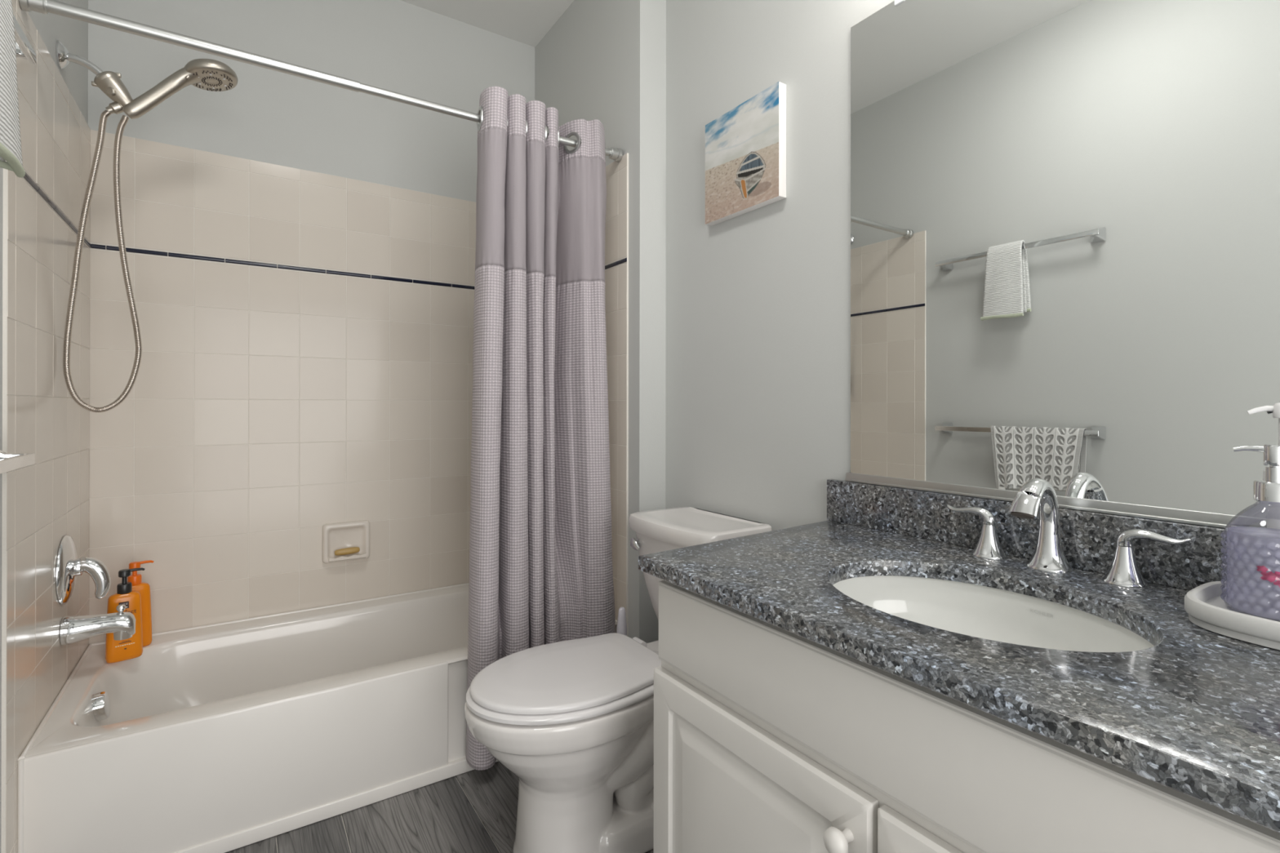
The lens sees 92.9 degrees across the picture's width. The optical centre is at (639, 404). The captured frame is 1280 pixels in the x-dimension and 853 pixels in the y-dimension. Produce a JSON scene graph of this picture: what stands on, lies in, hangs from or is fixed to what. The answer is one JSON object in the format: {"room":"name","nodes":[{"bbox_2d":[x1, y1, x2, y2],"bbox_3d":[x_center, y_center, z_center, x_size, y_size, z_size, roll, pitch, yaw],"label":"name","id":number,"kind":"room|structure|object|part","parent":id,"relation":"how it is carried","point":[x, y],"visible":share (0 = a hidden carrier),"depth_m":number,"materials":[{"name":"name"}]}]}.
{"room":"bathroom","nodes":[
{"label":"bathroom","id":0,"kind":"room"},
{"bbox_2d":[0,0,91,852],"bbox_3d":[-0.695,-0.236,0.240,0.132,2.755,4.167,0,0,-33],"label":"wall","id":1,"kind":"structure","parent":0,"point":[43,502],"depth_m":1.43,"materials":[{"name":"beige tile"}]},
{"bbox_2d":[0,0,25,177],"bbox_3d":[-1.007,-0.539,0.922,0.083,0.328,0.176,0,0,-33],"label":"hand towel","id":2,"kind":"object","parent":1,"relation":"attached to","point":[11,152],"visible":1,"depth_m":0.95,"materials":[{"name":"white fabric"}]},
{"bbox_2d":[0,450,35,474],"bbox_3d":[-1.022,0.104,0.892,0.064,0.052,0.658,0,0,-33],"label":"towel bar","id":3,"kind":"object","parent":1,"relation":"attached to","point":[8,462],"visible":1,"depth_m":1.10,"materials":[{"name":"silver metal"}]},
{"bbox_3d":[-1.193,0.104,1.143,0.056,0.052,0.048,0,0,-33],"label":"post","id":4,"kind":"part","parent":3,"relation":"part of","materials":[{"name":"silver metal"}]},
{"bbox_2d":[13,14,35,64],"bbox_3d":[-1.021,-0.673,0.893,0.064,0.052,0.658,0,0,-33],"label":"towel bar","id":5,"kind":"object","parent":1,"relation":"attached to","point":[24,49],"visible":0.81,"depth_m":1.14,"materials":[{"name":"silver metal"}]},
{"bbox_3d":[-1.192,-0.673,1.145,0.056,0.052,0.048,0,0,-33],"label":"post","id":6,"kind":"part","parent":5,"relation":"part of","materials":[{"name":"silver metal"}]},
{"bbox_2d":[56,534,111,604],"bbox_3d":[-1.498,0.440,1.654,0.095,0.182,0.182,0,0,-33],"label":"shower valve","id":7,"kind":"object","parent":1,"relation":"attached to","point":[68,566],"visible":1,"depth_m":1.63,"materials":[{"name":"silver metal"}]},
{"bbox_3d":[-1.491,0.471,1.655,0.080,0.118,0.038,0,0,-33],"label":"lever","id":8,"kind":"part","parent":7,"relation":"part of","materials":[{"name":"silver metal"}]},
{"bbox_2d":[59,604,136,645],"bbox_3d":[-1.469,0.598,1.657,0.149,0.092,0.068,0,0,-33],"label":"tub spout","id":9,"kind":"object","parent":1,"relation":"attached to","point":[73,628],"visible":1,"depth_m":1.64,"materials":[{"name":"silver metal"}]},
{"bbox_3d":[-1.432,0.565,1.681,0.021,0.027,0.021,0,0,-33],"label":"diverter knob","id":10,"kind":"part","parent":9,"relation":"part of","materials":[{"name":"silver metal"}]},
{"bbox_2d":[113,631,132,640],"bbox_3d":[-1.428,0.630,1.683,0.043,0.027,0.043,0,0,-33],"label":"outlet","id":11,"kind":"object","parent":9,"relation":"attached to","point":[117,635],"depth_m":1.67,"materials":[{"name":"silver metal"}]},
{"bbox_2d":[56,40,238,413],"bbox_3d":[-1.357,-0.484,1.698,0.392,1.011,0.131,0,0,-33],"label":"handheld shower","id":12,"kind":"object","parent":1,"relation":"attached to","point":[208,74],"visible":1,"depth_m":1.65,"materials":[{"name":"silver metal"}]},
{"bbox_2d":[105,102,123,114],"bbox_3d":[-1.426,-0.815,1.665,0.054,0.048,0.029,0,0,-33],"label":"outlet","id":13,"kind":"object","parent":12,"relation":"attached to","point":[117,108],"depth_m":1.65,"materials":[{"name":"silver metal"}]},
{"bbox_3d":[-1.335,-0.881,1.711,0.182,0.190,0.080,0,0,-33],"label":"handle","id":14,"kind":"part","parent":12,"relation":"part of","materials":[{"name":"silver metal"}]},
{"bbox_2d":[18,0,622,161],"bbox_3d":[-0.694,-0.866,1.707,1.491,0.050,0.044,0,0,-33],"label":"curtain rod","id":15,"kind":"object","parent":1,"relation":"attached to","point":[44,6],"visible":0.98,"depth_m":1.50,"materials":[{"name":"grey metal"}]},
{"bbox_2d":[466,85,615,770],"bbox_3d":[-0.330,0.050,1.973,0.504,1.985,0.265,0,0,-33],"label":"shower curtain","id":16,"kind":"object","parent":15,"relation":"hanging from","point":[541,571],"visible":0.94,"depth_m":1.88,"materials":[{"name":"grey fabric"}]},
{"bbox_2d":[88,0,534,644],"bbox_3d":[-1.039,-0.233,2.432,1.734,2.755,0.132,0,0,-33],"label":"wall","id":17,"kind":"structure","parent":0,"point":[301,252],"depth_m":2.20,"materials":[{"name":"grey paint"}]},
{"bbox_3d":[-1.101,-0.053,2.319,1.494,1.617,0.004,0,0,-33],"label":"tile panel","id":18,"kind":"part","parent":17,"relation":"part of","materials":[{"name":"beige tile"}]},
{"bbox_2d":[322,520,369,563],"bbox_3d":[-1.100,0.516,2.288,0.162,0.145,0.048,0,0,-33],"label":"soap dish","id":19,"kind":"object","parent":17,"relation":"attached to","point":[339,535],"visible":1,"depth_m":2.30,"materials":[{"name":"beige ceramic"}]},
{"bbox_2d":[334,546,359,555],"bbox_3d":[-1.100,0.550,2.288,0.086,0.025,0.025,0,0,-33],"label":"soap bar","id":20,"kind":"object","parent":19,"relation":"in","point":[345,551],"visible":1,"depth_m":2.28,"materials":[{"name":"yellow wax"}]},
{"bbox_2d":[225,761,653,852],"bbox_3d":[0.061,1.118,0.655,1.854,0.050,4.067,0,0,-33],"label":"floor","id":21,"kind":"structure","parent":0,"point":[474,811],"depth_m":1.58,"materials":[{"name":"grey wood"}]},
{"bbox_2d":[17,582,617,852],"bbox_3d":[-0.896,0.920,2.005,1.493,0.345,0.744,0,0,-33],"label":"bathtub","id":22,"kind":"object","parent":21,"relation":"on","point":[224,737],"visible":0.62,"depth_m":1.61,"materials":[{"name":"ceramic"}]},
{"bbox_2d":[105,567,144,662],"bbox_3d":[-1.524,0.619,1.804,0.090,0.263,0.048,0,0,-45],"label":"pump bottle","id":23,"kind":"object","parent":22,"relation":"on","point":[116,651],"visible":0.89,"depth_m":1.79,"materials":[{"name":"orange plastic"}]},
{"bbox_2d":[127,560,154,646],"bbox_3d":[-1.566,0.619,1.890,0.047,0.263,0.090,0,0,41],"label":"pump bottle","id":24,"kind":"object","parent":22,"relation":"on","point":[144,588],"visible":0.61,"depth_m":1.89,"materials":[{"name":"orange plastic"}]},
{"bbox_3d":[-0.940,0.905,1.544,0.901,0.304,0.014,0,0,-33],"label":"apron panel","id":25,"kind":"part","parent":22,"relation":"part of","materials":[{"name":"ceramic"}]},
{"bbox_2d":[26,584,617,762],"bbox_3d":[-0.897,0.923,2.008,1.489,0.340,0.737,0,0,-33],"label":"basin","id":26,"kind":"object","parent":22,"relation":"in","point":[381,679],"depth_m":1.76,"materials":[{"name":"ceramic"}]},
{"bbox_2d":[464,506,772,852],"bbox_3d":[-0.066,0.708,1.576,0.767,0.772,0.388,0,0,-33],"label":"toilet","id":27,"kind":"object","parent":21,"relation":"on","point":[573,720],"visible":0.58,"depth_m":1.42,"materials":[{"name":"ceramic"}]},
{"bbox_3d":[-0.172,0.678,1.507,0.509,0.017,0.371,0,0,-33],"label":"seat","id":28,"kind":"part","parent":27,"relation":"part of","materials":[{"name":"plastic"}]},
{"bbox_3d":[-0.067,0.892,1.576,0.767,0.405,0.378,0,0,-33],"label":"bowl","id":29,"kind":"part","parent":27,"relation":"part of","materials":[{"name":"ceramic"}]},
{"bbox_3d":[-0.176,0.657,1.506,0.482,0.020,0.359,0,0,-33],"label":"lid","id":30,"kind":"part","parent":27,"relation":"part of","materials":[{"name":"plastic"}]},
{"bbox_3d":[-0.010,0.408,1.792,0.030,0.035,0.044,0,0,-33],"label":"flush lever","id":31,"kind":"part","parent":27,"relation":"part of","materials":[{"name":"silver metal"}]},
{"bbox_3d":[0.158,0.534,1.725,0.231,0.331,0.372,0,0,-33],"label":"tank","id":32,"kind":"part","parent":27,"relation":"part of","materials":[{"name":"ceramic"}]},
{"bbox_3d":[0.150,0.347,1.720,0.249,0.048,0.388,0,0,-33],"label":"tank lid","id":33,"kind":"part","parent":27,"relation":"part of","materials":[{"name":"ceramic"}]},
{"bbox_2d":[617,607,626,635],"bbox_3d":[-0.057,0.862,1.894,0.104,0.463,0.104,0,0,-33],"label":"toilet brush","id":34,"kind":"object","parent":21,"relation":"on","point":[621,623],"visible":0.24,"depth_m":1.89,"materials":[{"name":"white plastic"}]},
{"bbox_2d":[653,579,1279,852],"bbox_3d":[0.508,0.701,0.883,0.612,0.786,0.945,0,0,-33],"label":"vanity cabinet","id":35,"kind":"object","parent":21,"relation":"on","point":[768,738],"visible":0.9,"depth_m":0.77,"materials":[{"name":"paint"}]},
{"bbox_3d":[0.158,0.741,0.939,0.018,0.506,0.466,0,0,-33],"label":"door","id":36,"kind":"part","parent":35,"relation":"part of","materials":[{"name":"paint"}]},
{"bbox_3d":[0.248,0.540,0.755,0.036,0.033,0.033,0,0,-33],"label":"knob","id":37,"kind":"part","parent":35,"relation":"part of","materials":[{"name":"paint"}]},
{"bbox_3d":[0.419,0.740,0.544,0.018,0.506,0.467,0,0,-33],"label":"door","id":38,"kind":"part","parent":35,"relation":"part of","materials":[{"name":"paint"}]},
{"bbox_2d":[638,520,1279,833],"bbox_3d":[0.504,0.294,0.907,0.598,0.027,1.018,0,0,-33],"label":"countertop","id":39,"kind":"structure","parent":35,"relation":"on","point":[1195,713],"depth_m":0.69,"materials":[{"name":"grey stone"}]},
{"bbox_2d":[833,575,1154,652],"bbox_3d":[0.485,0.384,0.895,0.380,0.152,0.478,0,0,-33],"label":"undermount sink","id":40,"kind":"object","parent":39,"relation":"in","point":[980,611],"visible":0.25,"depth_m":1.03,"materials":[{"name":"ceramic"}]},
{"bbox_2d":[946,478,1191,588],"bbox_3d":[0.679,0.202,1.029,0.138,0.157,0.369,0,0,-33],"label":"faucet","id":41,"kind":"object","parent":39,"relation":"on","point":[1048,555],"visible":1,"depth_m":1.02,"materials":[{"name":"silver metal"}]},
{"bbox_3d":[0.631,0.208,1.164,0.022,0.028,0.091,0,0,-33],"label":"lever","id":42,"kind":"part","parent":41,"relation":"part of","materials":[{"name":"silver metal"}]},
{"bbox_3d":[0.651,0.252,1.135,0.057,0.059,0.057,0,0,-33],"label":"handle","id":43,"kind":"part","parent":41,"relation":"part of","materials":[{"name":"silver metal"}]},
{"bbox_3d":[0.677,0.202,1.031,0.138,0.157,0.068,0,0,-33],"label":"spout","id":44,"kind":"part","parent":41,"relation":"part of","materials":[{"name":"silver metal"}]},
{"bbox_3d":[0.765,0.251,0.961,0.057,0.059,0.057,0,0,-33],"label":"handle","id":45,"kind":"part","parent":41,"relation":"part of","materials":[{"name":"silver metal"}]},
{"bbox_3d":[0.785,0.208,0.932,0.022,0.028,0.091,0,0,-33],"label":"lever","id":46,"kind":"part","parent":41,"relation":"part of","materials":[{"name":"silver metal"}]},
{"bbox_2d":[1184,581,1279,650],"bbox_3d":[0.844,0.264,0.704,0.215,0.032,0.310,0,0,-33],"label":"tray","id":47,"kind":"object","parent":39,"relation":"on","point":[1205,607],"visible":0.71,"depth_m":0.74,"materials":[{"name":"ceramic"}]},
{"bbox_2d":[1220,444,1279,622],"bbox_3d":[0.810,0.159,0.777,0.101,0.217,0.101,0,0,36],"label":"soap dispenser","id":48,"kind":"object","parent":47,"relation":"on","point":[1251,561],"visible":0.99,"depth_m":0.77,"materials":[{"name":"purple glass"}]},
{"bbox_2d":[1220,500,1279,622],"bbox_3d":[0.810,0.194,0.777,0.101,0.148,0.101,0,0,-33],"label":"glass bottle","id":49,"kind":"object","parent":48,"relation":"on","point":[1251,561],"depth_m":0.77,"materials":[{"name":"purple glass"}]},
{"bbox_2d":[1256,565,1279,587],"bbox_3d":[0.795,0.196,0.741,0.064,0.060,0.013,0,0,23],"label":"print","id":50,"kind":"object","parent":48,"relation":"attached to","point":[1267,576],"depth_m":0.75},
{"bbox_2d":[1247,402,1279,528],"bbox_3d":[0.861,0.132,0.824,0.040,0.271,0.054,0,0,-33],"label":"lotion bottle","id":51,"kind":"object","parent":47,"relation":"on","point":[1271,523],"visible":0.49,"depth_m":0.82,"materials":[{"name":"white plastic"}]},
{"bbox_2d":[1266,519,1279,528],"bbox_3d":[0.865,0.200,0.818,0.032,0.136,0.032,0,0,-33],"label":"bottle","id":52,"kind":"object","parent":51,"relation":"on","point":[1271,523],"depth_m":0.82,"materials":[{"name":"plastic"}]},
{"bbox_2d":[400,0,573,47],"bbox_3d":[0.026,-1.662,0.717,1.854,0.100,4.167,0,0,-33],"label":"ceiling","id":53,"kind":"structure","parent":0,"point":[527,22],"depth_m":2.50,"materials":[{"name":"paint"}]},
{"bbox_2d":[534,0,894,643],"bbox_3d":[0.703,-0.233,1.152,0.238,2.755,3.947,0,0,-33],"label":"wall","id":54,"kind":"structure","parent":0,"point":[728,342],"depth_m":1.88,"materials":[{"name":"grey paint"}]},
{"bbox_3d":[-0.261,0.116,2.404,0.004,1.953,0.783,0,0,-33],"label":"tile panel","id":55,"kind":"part","parent":54,"relation":"part of","materials":[{"name":"beige tile"}]},
{"bbox_2d":[705,81,786,226],"bbox_3d":[0.295,-0.704,1.743,0.029,0.303,0.304,0,0,-33],"label":"print","id":56,"kind":"object","parent":54,"relation":"attached to","point":[745,146],"visible":1,"depth_m":1.71},
{"bbox_2d":[826,479,1226,590],"bbox_3d":[0.745,0.231,1.068,0.020,0.099,1.020,0,0,-33],"label":"backsplash","id":57,"kind":"structure","parent":54,"relation":"attached to","point":[1088,539],"depth_m":1.11,"materials":[{"name":"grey stone"}]},
{"bbox_2d":[844,0,1279,528],"bbox_3d":[0.809,-0.364,0.980,0.011,1.091,1.142,0,0,-33],"label":"wall mirror","id":58,"kind":"object","parent":54,"relation":"attached to","point":[1065,214],"visible":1,"depth_m":1.06,"materials":[{"name":"clear glass"}]}
]}

